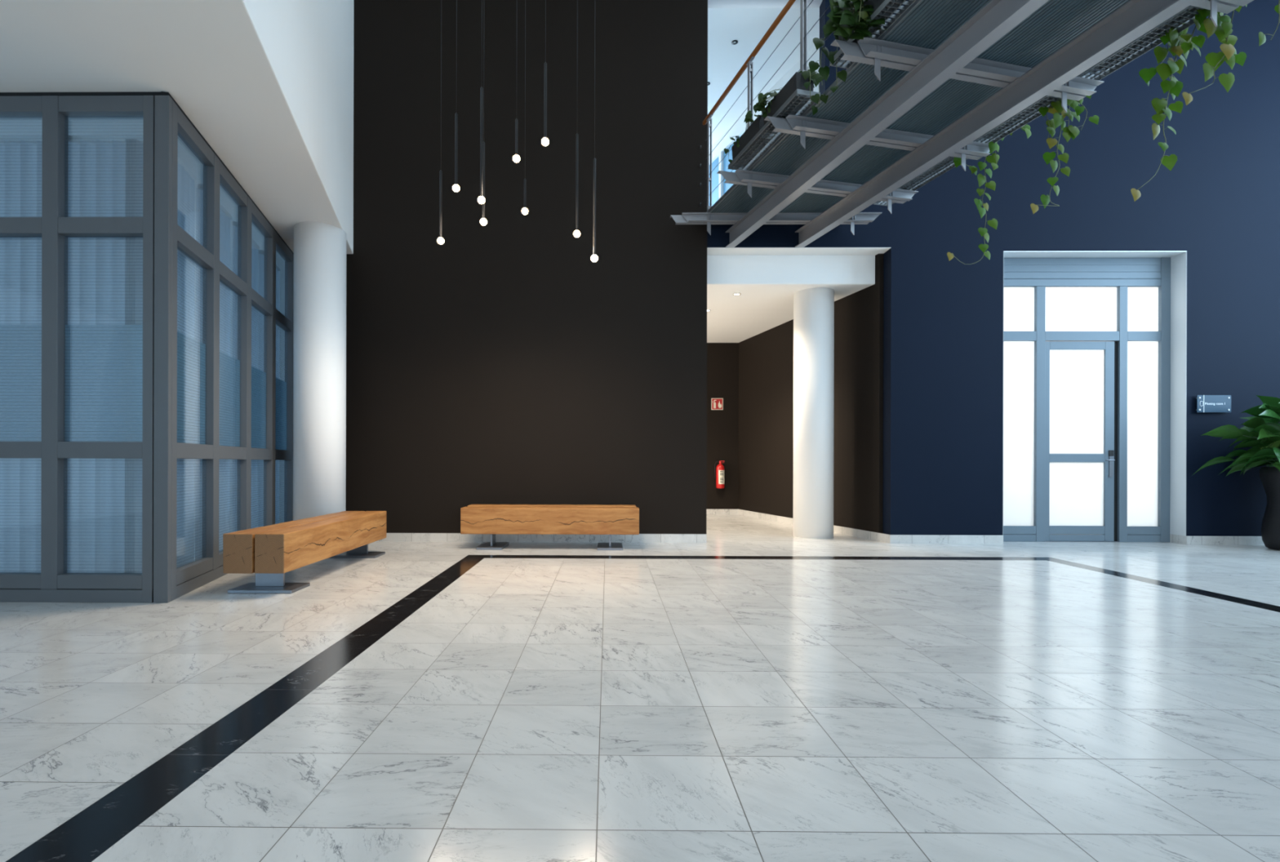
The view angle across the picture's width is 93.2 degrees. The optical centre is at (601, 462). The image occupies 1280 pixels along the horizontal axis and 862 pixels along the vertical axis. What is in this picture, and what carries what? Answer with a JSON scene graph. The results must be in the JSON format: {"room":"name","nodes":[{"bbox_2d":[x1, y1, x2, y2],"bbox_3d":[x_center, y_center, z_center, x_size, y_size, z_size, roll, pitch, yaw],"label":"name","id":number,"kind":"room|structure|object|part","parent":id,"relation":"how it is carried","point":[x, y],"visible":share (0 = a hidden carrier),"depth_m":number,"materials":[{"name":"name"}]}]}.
{"room":"lobby","nodes":[
{"label":"lobby","id":0,"kind":"room"},
{"bbox_2d":[0,0,354,253],"bbox_3d":[-4.387,-4.466,0.528,10.192,3.410,14.970,0,0,1],"label":"ceiling","id":1,"kind":"structure","parent":0,"point":[268,85],"depth_m":4.57,"materials":[{"name":"paint"}]},
{"bbox_2d":[194,253,284,541],"bbox_3d":[-6.795,-0.868,8.004,5.250,3.800,0.055,0,0,1],"label":"wall","id":2,"kind":"structure","parent":0,"point":[280,262],"depth_m":7.95,"materials":[{"name":"white paint"}]},
{"bbox_2d":[0,514,1279,861],"bbox_3d":[0.782,1.052,3.593,20.500,0.001,21.200,0,0,1],"label":"floor","id":3,"kind":"structure","parent":0,"point":[531,709],"depth_m":2.58,"materials":[{"name":"stone"}]},
{"bbox_2d":[0,92,172,602],"bbox_3d":[-4.829,-0.863,4.554,3.225,3.800,0.109,0,0,1],"label":"window","id":4,"kind":"structure","parent":3,"relation":"on","point":[67,391],"depth_m":4.49,"materials":[{"name":"grey paint"}]},
{"bbox_2d":[0,135,42,572],"bbox_3d":[-4.843,-0.793,4.650,1.420,3.420,0.087,0,0,1],"label":"vertical blind","id":5,"kind":"object","parent":4,"relation":"attached to","point":[20,156],"visible":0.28,"depth_m":4.64,"materials":[{"name":"fabric"}]},
{"bbox_2d":[66,135,143,573],"bbox_3d":[-3.793,-0.790,4.640,0.640,3.420,0.100,0,0,1],"label":"vertical blind","id":6,"kind":"object","parent":4,"relation":"attached to","point":[105,274],"visible":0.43,"depth_m":4.63,"materials":[{"name":"fabric"}]},
{"bbox_3d":[-3.271,-0.843,4.539,0.108,3.768,0.109,0,0,1],"label":"corner post","id":7,"kind":"part","parent":4,"relation":"part of","materials":[{"name":"grey metal"}]},
{"bbox_2d":[160,91,293,600],"bbox_3d":[-3.686,-0.860,6.241,0.090,3.800,3.595,0,0,-14],"label":"window","id":8,"kind":"structure","parent":3,"relation":"on","point":[224,406],"depth_m":5.69,"materials":[{"name":"grey paint"}]},
{"bbox_2d":[176,157,196,567],"bbox_3d":[-3.502,-0.789,4.986,0.060,3.420,0.621,0,0,-12],"label":"vertical blind","id":9,"kind":"object","parent":8,"relation":"attached to","point":[186,180],"visible":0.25,"depth_m":5.10,"materials":[{"name":"fabric"}]},
{"bbox_2d":[195,183,231,560],"bbox_3d":[-3.689,-0.790,5.775,0.063,3.420,0.738,0,0,-13],"label":"vertical blind","id":10,"kind":"object","parent":8,"relation":"attached to","point":[225,217],"visible":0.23,"depth_m":5.85,"materials":[{"name":"fabric"}]},
{"bbox_2d":[231,221,259,532],"bbox_3d":[-3.894,-0.790,6.621,0.056,3.420,0.738,0,0,-13],"label":"vertical blind","id":11,"kind":"object","parent":8,"relation":"attached to","point":[255,246],"visible":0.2,"depth_m":6.77,"materials":[{"name":"white fabric"}]},
{"bbox_2d":[257,249,280,527],"bbox_3d":[-4.101,-0.791,7.468,0.051,3.420,0.735,0,0,-13],"label":"vertical blind","id":12,"kind":"object","parent":8,"relation":"attached to","point":[261,255],"visible":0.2,"depth_m":7.17,"materials":[{"name":"white fabric"}]},
{"bbox_2d":[222,511,386,593],"bbox_3d":[-2.725,0.800,5.854,0.510,0.486,2.260,0,0,0],"label":"bench","id":13,"kind":"object","parent":3,"relation":"on","point":[270,552],"visible":1,"depth_m":4.97,"materials":[{"name":"wood"}]},
{"bbox_3d":[-2.725,1.029,4.964,0.510,0.028,0.310,0,0,0],"label":"foot plate","id":14,"kind":"part","parent":13,"relation":"part of","materials":[{"name":"metal"}]},
{"bbox_3d":[-2.725,0.940,4.964,0.230,0.149,0.024,0,0,0],"label":"leg","id":15,"kind":"part","parent":13,"relation":"part of","materials":[{"name":"metal"}]},
{"bbox_3d":[-2.727,1.029,6.744,0.510,0.028,0.310,0,0,0],"label":"foot plate","id":16,"kind":"part","parent":13,"relation":"part of","materials":[{"name":"metal"}]},
{"bbox_3d":[-2.727,0.940,6.744,0.230,0.149,0.024,0,0,0],"label":"leg","id":17,"kind":"part","parent":13,"relation":"part of","materials":[{"name":"metal"}]},
{"bbox_2d":[293,222,346,520],"bbox_3d":[-3.358,-0.859,7.203,0.570,3.800,0.570,0,0,1],"label":"round column","id":18,"kind":"structure","parent":3,"relation":"on","point":[319,323],"depth_m":6.96,"materials":[{"name":"white paint"}]},
{"bbox_2d":[460,504,639,550],"bbox_3d":[-0.623,0.792,7.490,2.150,0.513,0.510,0,0,1],"label":"bench","id":19,"kind":"object","parent":3,"relation":"on","point":[492,519],"visible":1,"depth_m":7.26,"materials":[{"name":"wood"}]},
{"bbox_3d":[-1.349,1.032,7.497,0.310,0.028,0.510,0,0,1],"label":"foot plate","id":20,"kind":"part","parent":19,"relation":"part of","materials":[{"name":"metal"}]},
{"bbox_3d":[-1.349,0.939,7.497,0.024,0.159,0.230,0,0,1],"label":"leg","id":21,"kind":"part","parent":19,"relation":"part of","materials":[{"name":"metal"}]},
{"bbox_3d":[0.101,1.036,7.483,0.310,0.028,0.510,0,0,1],"label":"foot plate","id":22,"kind":"part","parent":19,"relation":"part of","materials":[{"name":"metal"}]},
{"bbox_2d":[5,555,1279,861],"bbox_3d":[1.695,1.054,-0.099,6.547,0.001,13.835,0,0,1],"label":"floor border stripe","id":23,"kind":"structure","parent":3,"relation":"on","point":[89,833],"depth_m":2.37,"materials":[{"name":"black stone"}]},
{"bbox_2d":[792,287,834,538],"bbox_3d":[3.036,-0.687,8.671,0.550,3.490,0.550,0,0,1],"label":"round column","id":24,"kind":"structure","parent":3,"relation":"on","point":[813,308],"depth_m":8.43,"materials":[{"name":"white paint"}]},
{"bbox_2d":[1191,395,1279,550],"bbox_3d":[8.489,0.119,7.111,2.074,1.905,1.494,0,0,1],"label":"potted plant","id":25,"kind":"object","parent":3,"relation":"on","point":[1261,432],"visible":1,"depth_m":7.45,"materials":[{"name":"green plant"}]},
{"bbox_3d":[8.525,-0.232,7.243,1.104,0.696,1.029,0,0,-15],"label":"stem","id":26,"kind":"part","parent":25,"relation":"part of","materials":[{"name":"green plant"}]},
{"bbox_3d":[8.525,0.562,7.378,0.676,1.020,0.676,0,0,1],"label":"pot","id":27,"kind":"part","parent":25,"relation":"part of","materials":[{"name":"ceramic"}]},
{"bbox_2d":[706,342,738,509],"bbox_3d":[1.102,-0.897,12.375,4.360,3.900,0.150,0,0,1],"label":"wall","id":28,"kind":"structure","parent":0,"point":[722,358],"depth_m":12.29,"materials":[{"name":"grey paint"}]},
{"bbox_2d":[711,398,723,409],"bbox_3d":[2.345,-1.190,12.283,0.236,0.236,0.010,0,0,1],"label":"sign","id":29,"kind":"object","parent":28,"relation":"attached to","point":[716,403],"visible":1,"depth_m":12.28,"materials":[{"name":"red plastic"}]},
{"bbox_2d":[714,460,724,488],"bbox_3d":[2.395,0.242,12.190,0.183,0.558,0.178,0,0,42],"label":"fire extinguisher","id":30,"kind":"object","parent":28,"relation":"attached to","point":[719,472],"visible":1,"depth_m":12.13,"materials":[{"name":"red metal"}]},
{"bbox_2d":[706,509,737,514],"bbox_3d":[0.847,0.996,12.296,3.860,0.112,0.012,0,0,1],"label":"baseboard","id":31,"kind":"structure","parent":28,"relation":"attached to","point":[708,511],"depth_m":12.28,"materials":[{"name":"stone"}]},
{"bbox_2d":[709,45,819,158],"bbox_3d":[2.437,-4.729,11.108,0.150,2.830,6.200,0,0,-19],"label":"wall","id":32,"kind":"structure","parent":0,"point":[780,84],"depth_m":9.73,"materials":[{"name":"white paint"}]},
{"bbox_2d":[709,98,798,205],"bbox_3d":[2.272,-4.684,11.394,0.092,2.480,4.950,0,0,-19],"label":"window","id":33,"kind":"structure","parent":32,"relation":"in","point":[717,157],"depth_m":11.37,"materials":[{"name":"glass"}]},
{"bbox_3d":[2.272,-4.684,11.394,0.092,2.480,4.950,0,0,-19],"label":"frame","id":34,"kind":"part","parent":33,"relation":"part of","materials":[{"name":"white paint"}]},
{"bbox_2d":[670,0,1253,247],"bbox_3d":[2.946,-3.620,4.707,2.547,1.586,7.122,0,0,-14],"label":"footbridge","id":35,"kind":"object","parent":32,"relation":"attached to","point":[929,90],"visible":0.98,"depth_m":5.11,"materials":[{"name":"grey metal"}]},
{"bbox_3d":[1.359,-3.622,7.646,0.052,1.491,0.140,0,0,-13],"label":"railing post","id":36,"kind":"part","parent":35,"relation":"part of","materials":[{"name":"grey metal"}]},
{"bbox_2d":[731,115,764,159],"bbox_3d":[1.535,-3.272,6.147,0.175,0.165,0.610,0,0,-13],"label":"planter box","id":37,"kind":"object","parent":35,"relation":"on","point":[758,123],"visible":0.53,"depth_m":6.06,"materials":[{"name":"plastic"}]},
{"bbox_2d":[724,111,759,163],"bbox_3d":[1.435,-3.285,6.095,0.185,0.269,0.599,0,0,-13],"label":"trailing plant","id":38,"kind":"object","parent":37,"relation":"in","point":[748,115],"visible":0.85,"depth_m":6.08,"materials":[{"name":"green plant"}]},
{"bbox_3d":[1.434,-3.297,6.125,0.124,0.207,0.538,0,0,-13],"label":"stem","id":39,"kind":"part","parent":38,"relation":"part of","materials":[{"name":"green plant"}]},
{"bbox_3d":[2.055,-4.390,4.692,0.052,0.052,6.480,0,0,-13],"label":"handrail","id":40,"kind":"part","parent":35,"relation":"part of","materials":[{"name":"brown wood"}]},
{"bbox_3d":[1.610,-3.621,6.571,0.052,1.491,0.140,0,0,-13],"label":"railing post","id":41,"kind":"part","parent":35,"relation":"part of","materials":[{"name":"grey metal"}]},
{"bbox_2d":[728,88,820,170],"bbox_3d":[1.619,-3.167,5.844,0.226,0.040,1.366,0,0,-13],"label":"tray","id":42,"kind":"object","parent":35,"relation":"on","point":[768,150],"depth_m":5.95,"materials":[{"name":"metal"}]},
{"bbox_3d":[2.313,-3.160,7.464,1.800,0.032,1.395,0,0,-13],"label":"deck panel","id":43,"kind":"part","parent":35,"relation":"part of","materials":[{"name":"grey metal"}]},
{"bbox_2d":[763,71,813,126],"bbox_3d":[1.688,-3.271,5.495,0.175,0.165,0.590,0,0,-13],"label":"planter box","id":44,"kind":"object","parent":35,"relation":"on","point":[797,81],"visible":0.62,"depth_m":5.33,"materials":[{"name":"plastic"}]},
{"bbox_2d":[753,69,829,117],"bbox_3d":[1.669,-3.211,5.423,0.277,0.471,0.763,0,0,-33],"label":"trailing plant","id":45,"kind":"object","parent":44,"relation":"in","point":[760,106],"visible":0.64,"depth_m":5.19,"materials":[{"name":"green plant"}]},
{"bbox_3d":[1.666,-3.231,5.421,0.213,0.373,0.704,0,0,-31],"label":"stem","id":46,"kind":"part","parent":45,"relation":"part of","materials":[{"name":"green plant"}]},
{"bbox_3d":[1.849,-3.621,5.548,0.052,1.491,0.140,0,0,-13],"label":"railing post","id":47,"kind":"part","parent":35,"relation":"part of","materials":[{"name":"grey metal"}]},
{"bbox_3d":[2.594,-3.159,6.261,1.800,0.032,1.026,0,0,-13],"label":"deck panel","id":48,"kind":"part","parent":35,"relation":"part of","materials":[{"name":"grey metal"}]},
{"bbox_3d":[3.170,-3.617,7.633,0.052,1.491,0.140,0,0,-13],"label":"railing post","id":49,"kind":"part","parent":35,"relation":"part of","materials":[{"name":"grey metal"}]},
{"bbox_2d":[838,0,906,49],"bbox_3d":[1.981,-3.270,4.403,0.140,0.165,0.650,0,0,-13],"label":"planter box","id":50,"kind":"object","parent":35,"relation":"on","point":[876,4],"visible":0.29,"depth_m":4.31,"materials":[{"name":"plastic"}]},
{"bbox_2d":[808,0,887,93],"bbox_3d":[1.852,-3.220,4.511,0.462,0.626,0.556,0,0,1],"label":"trailing plant","id":51,"kind":"object","parent":50,"relation":"in","point":[841,17],"visible":0.98,"depth_m":4.39,"materials":[{"name":"green plant"}]},
{"bbox_3d":[1.849,-3.227,4.535,0.356,0.563,0.482,0,0,1],"label":"stem","id":52,"kind":"part","parent":51,"relation":"part of","materials":[{"name":"green plant"}]},
{"bbox_2d":[829,0,915,68],"bbox_3d":[2.075,-3.166,4.009,0.171,0.040,1.646,0,0,-13],"label":"tray","id":53,"kind":"object","parent":35,"relation":"on","point":[900,34],"depth_m":4.44,"materials":[{"name":"metal"}]},
{"bbox_3d":[2.081,-3.620,4.555,0.052,1.491,0.140,0,0,-13],"label":"railing post","id":54,"kind":"part","parent":35,"relation":"part of","materials":[{"name":"grey metal"}]},
{"bbox_3d":[3.324,-3.617,6.971,0.052,1.491,0.140,0,0,-13],"label":"railing post","id":55,"kind":"part","parent":35,"relation":"part of","materials":[{"name":"grey metal"}]},
{"bbox_3d":[2.830,-3.159,5.253,1.800,0.032,0.996,0,0,-13],"label":"deck panel","id":56,"kind":"part","parent":35,"relation":"part of","materials":[{"name":"grey metal"}]},
{"bbox_2d":[873,156,967,206],"bbox_3d":[3.576,-3.162,6.696,0.216,0.040,1.416,0,0,-13],"label":"tray","id":57,"kind":"object","parent":35,"relation":"on","point":[947,164],"depth_m":6.72,"materials":[{"name":"metal"}]},
{"bbox_3d":[3.563,-3.616,5.948,0.052,1.491,0.140,0,0,-13],"label":"railing post","id":58,"kind":"part","parent":35,"relation":"part of","materials":[{"name":"grey metal"}]},
{"bbox_3d":[3.060,-3.158,4.265,1.800,0.032,0.986,0,0,-13],"label":"deck panel","id":59,"kind":"part","parent":35,"relation":"part of","materials":[{"name":"grey metal"}]},
{"bbox_2d":[973,95,1061,143],"bbox_3d":[3.857,-3.161,5.493,0.216,0.040,0.986,0,0,-13],"label":"tray","id":60,"kind":"object","parent":35,"relation":"on","point":[1026,117],"depth_m":5.60,"materials":[{"name":"metal"}]},
{"bbox_2d":[991,97,1055,134],"bbox_3d":[3.855,-3.265,5.483,0.160,0.165,0.800,0,0,-13],"label":"planter box","id":61,"kind":"object","parent":35,"relation":"on","point":[1049,97],"visible":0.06,"depth_m":5.61,"materials":[{"name":"plastic"}]},
{"bbox_2d":[1030,95,1098,213],"bbox_3d":[4.016,-2.762,5.316,0.518,1.184,0.247,0,0,5],"label":"trailing plant","id":62,"kind":"object","parent":61,"relation":"in","point":[1071,131],"visible":0.65,"depth_m":5.27,"materials":[{"name":"green plant"}]},
{"bbox_3d":[4.011,-2.794,5.308,0.422,1.097,0.233,0,0,1],"label":"stem","id":63,"kind":"part","parent":62,"relation":"part of","materials":[{"name":"green plant"}]},
{"bbox_3d":[3.795,-3.616,4.955,0.052,1.491,0.140,0,0,-13],"label":"railing post","id":64,"kind":"part","parent":35,"relation":"part of","materials":[{"name":"grey metal"}]},
{"bbox_2d":[1076,5,1204,80],"bbox_3d":[4.088,-3.160,4.505,0.216,0.040,0.976,0,0,-13],"label":"tray","id":65,"kind":"object","parent":35,"relation":"on","point":[1085,76],"depth_m":4.60,"materials":[{"name":"metal"}]},
{"bbox_2d":[1098,8,1195,68],"bbox_3d":[4.087,-3.265,4.489,0.160,0.165,0.800,0,0,-13],"label":"planter box","id":66,"kind":"object","parent":35,"relation":"on","point":[1180,17],"visible":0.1,"depth_m":4.49,"materials":[{"name":"plastic"}]},
{"bbox_2d":[1130,22,1195,201],"bbox_3d":[4.102,-2.621,4.449,0.480,1.443,0.196,0,0,1],"label":"trailing plant","id":67,"kind":"object","parent":66,"relation":"in","point":[1174,86],"visible":0.77,"depth_m":4.41,"materials":[{"name":"green plant"}]},
{"bbox_3d":[4.098,-2.665,4.463,0.378,1.354,0.168,0,0,1],"label":"stem","id":68,"kind":"part","parent":67,"relation":"part of","materials":[{"name":"green plant"}]},
{"bbox_2d":[1179,4,1247,105],"bbox_3d":[4.252,-2.919,4.170,0.417,0.878,0.229,0,0,1],"label":"trailing plant","id":69,"kind":"object","parent":66,"relation":"hanging from","point":[1223,31],"visible":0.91,"depth_m":4.19,"materials":[{"name":"green plant"}]},
{"bbox_3d":[4.249,-2.955,4.190,0.290,0.774,0.206,0,0,33],"label":"stem","id":70,"kind":"part","parent":69,"relation":"part of","materials":[{"name":"green plant"}]},
{"bbox_3d":[4.025,-3.615,3.971,0.052,1.491,0.140,0,0,-13],"label":"railing post","id":71,"kind":"part","parent":35,"relation":"part of","materials":[{"name":"grey metal"}]},
{"bbox_3d":[4.309,-3.264,3.535,0.160,0.165,0.800,0,0,-13],"label":"planter box","id":72,"kind":"object","parent":35,"relation":"on","visible":0},
{"bbox_2d":[1258,0,1279,46],"bbox_3d":[4.204,-2.968,3.768,0.216,0.744,0.078,0,0,-21],"label":"trailing plant","id":73,"kind":"object","parent":72,"relation":"hanging from","point":[1262,38],"visible":1,"depth_m":3.77,"materials":[{"name":"green plant"}]},
{"bbox_3d":[4.223,-2.984,3.782,0.173,0.712,0.054,0,0,-24],"label":"stem","id":74,"kind":"part","parent":73,"relation":"part of","materials":[{"name":"green plant"}]},
{"bbox_3d":[3.593,-3.266,6.602,0.160,0.165,0.900,0,0,-13],"label":"planter box","id":75,"kind":"object","parent":35,"relation":"on","visible":0},
{"bbox_2d":[946,124,1031,264],"bbox_3d":[3.857,-2.670,6.015,0.689,1.345,0.338,0,0,38],"label":"trailing plant","id":76,"kind":"object","parent":75,"relation":"in","point":[993,158],"visible":0.61,"depth_m":6.07,"materials":[{"name":"green plant"}]},
{"bbox_2d":[707,0,822,148],"bbox_3d":[1.874,-6.220,11.127,6.500,0.150,5.910,0,0,1],"label":"ceiling","id":77,"kind":"structure","parent":0,"point":[747,22],"depth_m":8.91,"materials":[{"name":"white paint"}]},
{"bbox_2d":[731,40,737,44],"bbox_3d":[1.943,-6.141,8.833,0.094,0.005,0.094,0,0,1],"label":"recessed light","id":78,"kind":"object","parent":77,"relation":"in","point":[735,42],"visible":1,"depth_m":8.83,"materials":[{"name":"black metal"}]},
{"bbox_2d":[706,255,875,342],"bbox_3d":[1.327,-2.642,10.278,4.840,0.410,4.040,0,0,1],"label":"ceiling","id":79,"kind":"structure","parent":0,"point":[766,286],"depth_m":8.26,"materials":[{"name":"white paint"}]},
{"bbox_2d":[738,253,883,533],"bbox_3d":[3.730,-0.890,10.255,0.945,3.900,4.544,0,0,-13],"label":"wall","id":80,"kind":"structure","parent":0,"point":[766,358],"depth_m":9.07,"materials":[{"name":"grey paint"}]},
{"bbox_2d":[737,509,889,543],"bbox_3d":[3.278,1.002,10.107,0.012,0.112,4.467,0,0,-13],"label":"baseboard","id":81,"kind":"structure","parent":80,"relation":"attached to","point":[868,535],"depth_m":8.94,"materials":[{"name":"stone"}]},
{"bbox_2d":[346,0,1279,536],"bbox_3d":[0.835,-2.553,8.072,20.500,7.210,0.220,0,0,1],"label":"wall","id":82,"kind":"structure","parent":0,"point":[495,362],"depth_m":7.97,"materials":[{"name":"grey paint"}]},
{"bbox_2d":[377,533,706,542],"bbox_3d":[-1.274,0.991,7.977,5.303,0.112,0.012,0,0,1],"label":"baseboard","id":83,"kind":"structure","parent":82,"relation":"attached to","point":[427,537],"depth_m":7.97,"materials":[{"name":"stone"}]},
{"bbox_2d":[706,247,891,255],"bbox_3d":[2.447,-3.068,8.197,2.913,0.491,0.500,0,0,1],"label":"trim","id":84,"kind":"structure","parent":82,"relation":"attached to","point":[710,251],"depth_m":8.07,"materials":[{"name":"white paint"}]},
{"bbox_2d":[889,534,1003,543],"bbox_3d":[4.518,1.006,7.920,1.475,0.112,0.012,0,0,1],"label":"baseboard","id":85,"kind":"structure","parent":82,"relation":"attached to","point":[894,539],"depth_m":7.92,"materials":[{"name":"stone"}]},
{"bbox_2d":[1003,257,1170,542],"bbox_3d":[6.451,-0.846,8.138,2.377,3.826,0.140,0,0,1],"label":"door","id":86,"kind":"structure","parent":82,"relation":"in","point":[1086,341],"depth_m":8.16,"materials":[{"name":"metal"}]},
{"bbox_3d":[5.631,-0.393,8.185,0.451,2.510,0.008,0,0,1],"label":"frosted pane","id":87,"kind":"part","parent":86,"relation":"part of","materials":[{"name":"white glass"}]},
{"bbox_3d":[5.636,-2.072,8.185,0.451,0.616,0.008,0,0,1],"label":"frosted pane","id":88,"kind":"part","parent":86,"relation":"part of","materials":[{"name":"white glass"}]},
{"bbox_3d":[6.407,0.425,8.168,0.752,0.870,0.008,0,0,1],"label":"frosted pane","id":89,"kind":"part","parent":86,"relation":"part of","materials":[{"name":"white glass"}]},
{"bbox_3d":[6.411,-0.821,8.168,0.752,1.414,0.008,0,0,1],"label":"frosted pane","id":90,"kind":"part","parent":86,"relation":"part of","materials":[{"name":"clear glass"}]},
{"bbox_3d":[6.469,-2.070,8.177,1.002,0.616,0.008,0,0,1],"label":"frosted pane","id":91,"kind":"part","parent":86,"relation":"part of","materials":[{"name":"white glass"}]},
{"bbox_3d":[6.811,0.054,8.101,0.145,0.283,0.074,0,0,1],"label":"handle","id":92,"kind":"part","parent":86,"relation":"part of","materials":[{"name":"metal"}]},
{"bbox_3d":[7.291,-0.389,8.169,0.458,2.510,0.008,0,0,1],"label":"frosted pane","id":93,"kind":"part","parent":86,"relation":"part of","materials":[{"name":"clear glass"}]},
{"bbox_3d":[7.295,-2.068,8.169,0.458,0.616,0.008,0,0,1],"label":"frosted pane","id":94,"kind":"part","parent":86,"relation":"part of","materials":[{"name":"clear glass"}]},
{"bbox_2d":[1002,250,1186,535],"bbox_3d":[6.452,-0.908,8.068,2.389,3.726,0.319,0,0,1],"label":"trim","id":95,"kind":"structure","parent":82,"relation":"attached to","point":[1178,258],"depth_m":8.00,"materials":[{"name":"paint"}]},
{"bbox_2d":[1195,395,1231,412],"bbox_3d":[7.958,-0.764,7.869,0.438,0.224,0.048,0,0,1],"label":"room sign","id":96,"kind":"object","parent":82,"relation":"attached to","point":[1205,403],"visible":1,"depth_m":7.85,"materials":[{"name":"metal"}]},
{"bbox_2d":[1186,535,1264,544],"bbox_3d":[9.355,1.018,7.874,3.438,0.112,0.012,0,0,1],"label":"baseboard","id":97,"kind":"structure","parent":82,"relation":"attached to","point":[1191,540],"depth_m":7.88,"materials":[{"name":"stone"}]},
{"bbox_2d":[1169,533,1186,544],"bbox_3d":[7.636,1.014,8.000,0.010,0.112,0.232,0,0,1],"label":"baseboard","id":98,"kind":"structure","parent":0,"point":[1178,539],"depth_m":8.00,"materials":[{"name":"stone"}]},
{"bbox_3d":[0.771,-6.233,0.478,20.500,0.150,14.970,0,0,1],"label":"ceiling","id":99,"kind":"structure","parent":0,"visible":0},
{"bbox_2d":[437,0,444,244],"bbox_3d":[-1.572,-4.152,5.916,0.068,4.025,0.068,0,0,1],"label":"pendant lamp","id":100,"kind":"object","parent":99,"relation":"hanging from","point":[440,240],"visible":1,"depth_m":5.91,"materials":[{"name":"black metal"}]},
{"bbox_3d":[-1.577,-2.171,5.916,0.068,0.064,0.068,0,0,1],"label":"glowing bulb","id":101,"kind":"part","parent":100,"relation":"part of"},
{"bbox_2d":[452,0,459,191],"bbox_3d":[-1.373,-4.363,5.714,0.068,3.601,0.068,0,0,1],"label":"pendant lamp","id":102,"kind":"object","parent":99,"relation":"hanging from","point":[455,187],"visible":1,"depth_m":5.70,"materials":[{"name":"black metal"}]},
{"bbox_3d":[-1.378,-2.595,5.714,0.068,0.064,0.068,0,0,1],"label":"glowing bulb","id":103,"kind":"part","parent":102,"relation":"part of","materials":[{"name":"white glass"}]},
{"bbox_2d":[477,0,484,204],"bbox_3d":[-1.093,-4.262,5.511,0.068,3.801,0.068,0,0,1],"label":"pendant lamp","id":104,"kind":"object","parent":99,"relation":"hanging from","point":[481,199],"visible":1,"depth_m":5.50,"materials":[{"name":"black metal"}]},
{"bbox_3d":[-1.098,-2.394,5.511,0.068,0.064,0.068,0,0,1],"label":"glowing bulb","id":105,"kind":"part","parent":104,"relation":"part of","materials":[{"name":"white glass"}]},
{"bbox_2d":[480,90,487,225],"bbox_3d":[-1.133,-4.223,5.811,0.068,3.880,0.068,0,0,1],"label":"pendant lamp","id":106,"kind":"object","parent":99,"relation":"hanging from","point":[483,221],"visible":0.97,"depth_m":5.80,"materials":[{"name":"black metal"}]},
{"bbox_3d":[-1.138,-2.315,5.811,0.068,0.064,0.068,0,0,1],"label":"glowing bulb","id":107,"kind":"part","parent":106,"relation":"part of","materials":[{"name":"white glass"}]},
{"bbox_2d":[512,118,519,162],"bbox_3d":[-0.788,-4.475,5.608,0.068,3.374,0.068,0,0,1],"label":"pendant lamp","id":108,"kind":"object","parent":99,"relation":"hanging from","point":[516,158],"visible":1,"depth_m":5.60,"materials":[{"name":"black metal"}]},
{"bbox_3d":[-0.792,-2.820,5.608,0.068,0.064,0.068,0,0,1],"label":"glowing bulb","id":109,"kind":"part","parent":108,"relation":"part of","materials":[{"name":"white glass"}]},
{"bbox_2d":[521,0,528,214],"bbox_3d":[-0.772,-4.335,6.108,0.068,3.654,0.068,0,0,1],"label":"pendant lamp","id":110,"kind":"object","parent":99,"relation":"hanging from","point":[524,211],"visible":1,"depth_m":6.11,"materials":[{"name":"black metal"}]},
{"bbox_3d":[-0.777,-2.540,6.108,0.068,0.064,0.068,0,0,1],"label":"glowing bulb","id":111,"kind":"part","parent":110,"relation":"part of","materials":[{"name":"white glass"}]},
{"bbox_2d":[541,0,549,146],"bbox_3d":[-0.502,-4.499,5.405,0.068,3.324,0.068,0,0,1],"label":"pendant lamp","id":112,"kind":"object","parent":99,"relation":"hanging from","point":[544,141],"visible":1,"depth_m":5.40,"materials":[{"name":"white glass"}]},
{"bbox_3d":[-0.506,-2.869,5.405,0.068,0.064,0.068,0,0,1],"label":"glowing bulb","id":113,"kind":"part","parent":112,"relation":"part of","materials":[{"name":"white glass"}]},
{"bbox_2d":[573,0,580,237],"bbox_3d":[-0.239,-4.182,5.903,0.068,3.958,0.068,0,0,1],"label":"pendant lamp","id":114,"kind":"object","parent":99,"relation":"hanging from","point":[576,233],"visible":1,"depth_m":5.89,"materials":[{"name":"black metal"}]},
{"bbox_3d":[-0.244,-2.235,5.903,0.068,0.064,0.068,0,0,1],"label":"glowing bulb","id":115,"kind":"part","parent":114,"relation":"part of","materials":[{"name":"white glass"}]},
{"bbox_2d":[591,60,598,262],"bbox_3d":[-0.063,-4.011,5.601,0.068,4.299,0.068,0,0,1],"label":"pendant lamp","id":116,"kind":"object","parent":99,"relation":"hanging from","point":[594,258],"visible":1,"depth_m":5.59,"materials":[{"name":"white glass"}]},
{"bbox_3d":[-0.069,-1.893,5.601,0.068,0.064,0.068,0,0,1],"label":"glowing bulb","id":117,"kind":"part","parent":116,"relation":"part of","materials":[{"name":"white glass"}]}
]}

